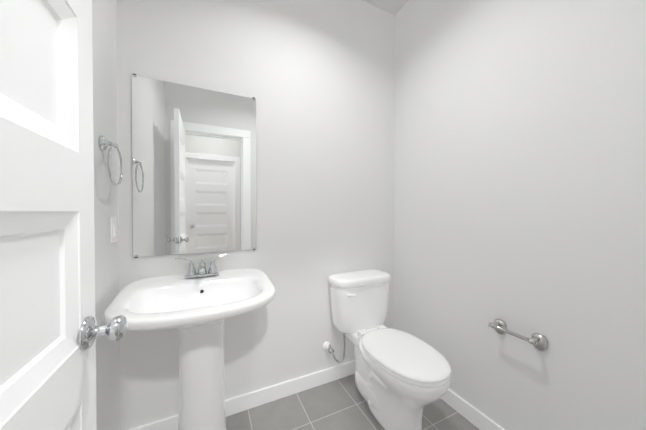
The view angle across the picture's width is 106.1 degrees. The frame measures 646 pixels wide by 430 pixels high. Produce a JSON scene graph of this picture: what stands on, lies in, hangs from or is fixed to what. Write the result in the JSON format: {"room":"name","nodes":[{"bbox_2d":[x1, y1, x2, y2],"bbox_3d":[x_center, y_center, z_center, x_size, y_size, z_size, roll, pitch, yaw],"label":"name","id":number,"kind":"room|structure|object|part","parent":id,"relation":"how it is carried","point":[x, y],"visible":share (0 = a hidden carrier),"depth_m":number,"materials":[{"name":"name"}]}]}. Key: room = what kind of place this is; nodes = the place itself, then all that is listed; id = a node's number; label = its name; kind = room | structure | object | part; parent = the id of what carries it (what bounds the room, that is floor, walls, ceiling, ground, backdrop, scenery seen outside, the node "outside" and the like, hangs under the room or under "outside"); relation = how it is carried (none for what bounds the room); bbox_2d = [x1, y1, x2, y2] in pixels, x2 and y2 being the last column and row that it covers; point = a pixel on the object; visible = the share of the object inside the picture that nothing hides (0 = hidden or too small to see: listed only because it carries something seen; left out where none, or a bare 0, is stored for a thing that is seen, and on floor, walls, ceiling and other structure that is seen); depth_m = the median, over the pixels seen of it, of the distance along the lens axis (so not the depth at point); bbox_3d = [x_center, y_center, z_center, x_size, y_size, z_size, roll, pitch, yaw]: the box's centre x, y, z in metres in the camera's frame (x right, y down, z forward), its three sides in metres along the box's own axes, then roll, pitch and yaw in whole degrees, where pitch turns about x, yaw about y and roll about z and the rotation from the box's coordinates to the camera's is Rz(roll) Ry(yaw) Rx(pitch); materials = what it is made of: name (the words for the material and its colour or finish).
{"room":"bathroom","nodes":[
{"label":"bathroom","id":0,"kind":"room"},
{"bbox_2d":[0,0,127,429],"bbox_3d":[-0.361,0.155,0.224,0.162,2.032,0.626,0,1,-25],"label":"bathroom door","id":1,"kind":"structure","parent":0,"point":[50,330],"depth_m":0.37,"materials":[{"name":"paint"}]},
{"bbox_3d":[-0.478,0.229,0.471,0.162,0.062,0.080,0,1,-25],"label":"knob","id":2,"kind":"part","parent":1,"relation":"part of","materials":[{"name":"silver metal"}]},
{"bbox_2d":[92,0,120,429],"bbox_3d":[-0.719,-0.191,0.449,0.120,2.740,1.586,0,1,-25],"label":"wall","id":3,"kind":"structure","parent":0,"point":[104,54],"depth_m":1.04,"materials":[{"name":"paint"}]},
{"bbox_2d":[98,135,122,185],"bbox_3d":[-0.890,-0.226,1.017,0.056,0.204,0.169,0,1,-25],"label":"hanger","id":4,"kind":"object","parent":3,"relation":"attached to","point":[104,143],"visible":1,"depth_m":1.00,"materials":[{"name":"silver metal"}]},
{"bbox_2d":[110,217,117,242],"bbox_3d":[-0.963,0.066,1.121,0.017,0.115,0.075,0,1,-25],"label":"light switch","id":5,"kind":"object","parent":3,"relation":"attached to","point":[113,229],"visible":1,"depth_m":1.11,"materials":[{"name":"plastic"}]},
{"bbox_2d":[116,0,394,429],"bbox_3d":[-0.244,-0.205,1.617,1.979,2.740,0.120,0,1,-25],"label":"wall","id":6,"kind":"structure","parent":0,"point":[315,79],"depth_m":1.55,"materials":[{"name":"paint"}]},
{"bbox_2d":[132,74,255,257],"bbox_3d":[-0.678,-0.244,1.340,0.603,0.918,0.008,0,1,-25],"label":"mirror","id":7,"kind":"object","parent":6,"relation":"attached to","point":[194,167],"visible":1,"depth_m":1.32,"materials":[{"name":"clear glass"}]},
{"bbox_2d":[129,360,355,429],"bbox_3d":[-0.216,1.118,1.572,1.739,0.095,0.014,0,1,-25],"label":"baseboard","id":8,"kind":"structure","parent":6,"relation":"attached to","point":[246,401],"depth_m":1.52,"materials":[{"name":"paint"}]},
{"bbox_2d":[226,374,478,429],"bbox_3d":[0.095,1.204,0.917,1.979,0.060,1.706,0,1,-25],"label":"floor","id":9,"kind":"structure","parent":0,"point":[340,404],"depth_m":1.42,"materials":[{"name":"tile"}]},
{"bbox_2d":[104,254,274,429],"bbox_3d":[-0.569,0.696,1.141,0.657,0.949,0.479,0,1,-25],"label":"pedestal sink","id":10,"kind":"object","parent":9,"relation":"on","point":[193,307],"visible":0.98,"depth_m":1.12,"materials":[{"name":"white ceramic"}]},
{"bbox_2d":[175,254,226,277],"bbox_3d":[-0.629,0.274,1.263,0.252,0.109,0.141,0,1,-25],"label":"faucet","id":11,"kind":"object","parent":10,"relation":"on","point":[212,272],"depth_m":1.29,"materials":[{"name":"silver metal"}]},
{"bbox_2d":[323,269,450,429],"bbox_3d":[0.367,0.788,1.426,0.454,0.758,0.766,0,1,-25],"label":"toilet","id":12,"kind":"object","parent":9,"relation":"on","point":[402,379],"visible":1,"depth_m":1.35,"materials":[{"name":"white ceramic"}]},
{"bbox_3d":[0.259,0.585,1.669,0.440,0.357,0.214,0,1,-25],"label":"tank","id":13,"kind":"part","parent":12,"relation":"part of","materials":[{"name":"white ceramic"}]},
{"bbox_3d":[0.421,0.743,1.329,0.357,0.056,0.548,0,1,-25],"label":"seat","id":14,"kind":"part","parent":12,"relation":"part of","materials":[{"name":"white plastic"}]},
{"bbox_2d":[362,0,408,14],"bbox_3d":[0.095,-1.616,0.884,1.979,0.100,1.706,0,1,-25],"label":"ceiling","id":15,"kind":"structure","parent":0,"point":[393,7],"depth_m":1.82,"materials":[{"name":"paint"}]},
{"bbox_2d":[394,0,645,429],"bbox_3d":[0.961,-0.200,1.244,0.120,2.740,1.586,0,1,-25],"label":"wall","id":16,"kind":"structure","parent":0,"point":[519,167],"depth_m":1.13,"materials":[{"name":"paint"}]},
{"bbox_2d":[441,389,504,429],"bbox_3d":[0.877,1.122,1.279,0.014,0.095,1.452,0,1,-25],"label":"baseboard","id":17,"kind":"structure","parent":16,"relation":"attached to","point":[478,419],"depth_m":1.37,"materials":[{"name":"paint"}]},
{"bbox_2d":[488,319,547,351],"bbox_3d":[0.902,0.570,1.145,0.078,0.076,0.222,0,1,-25],"label":"paper holder","id":18,"kind":"object","parent":16,"relation":"attached to","point":[538,341],"visible":1,"depth_m":1.09,"materials":[{"name":"grey metal"}]}
]}

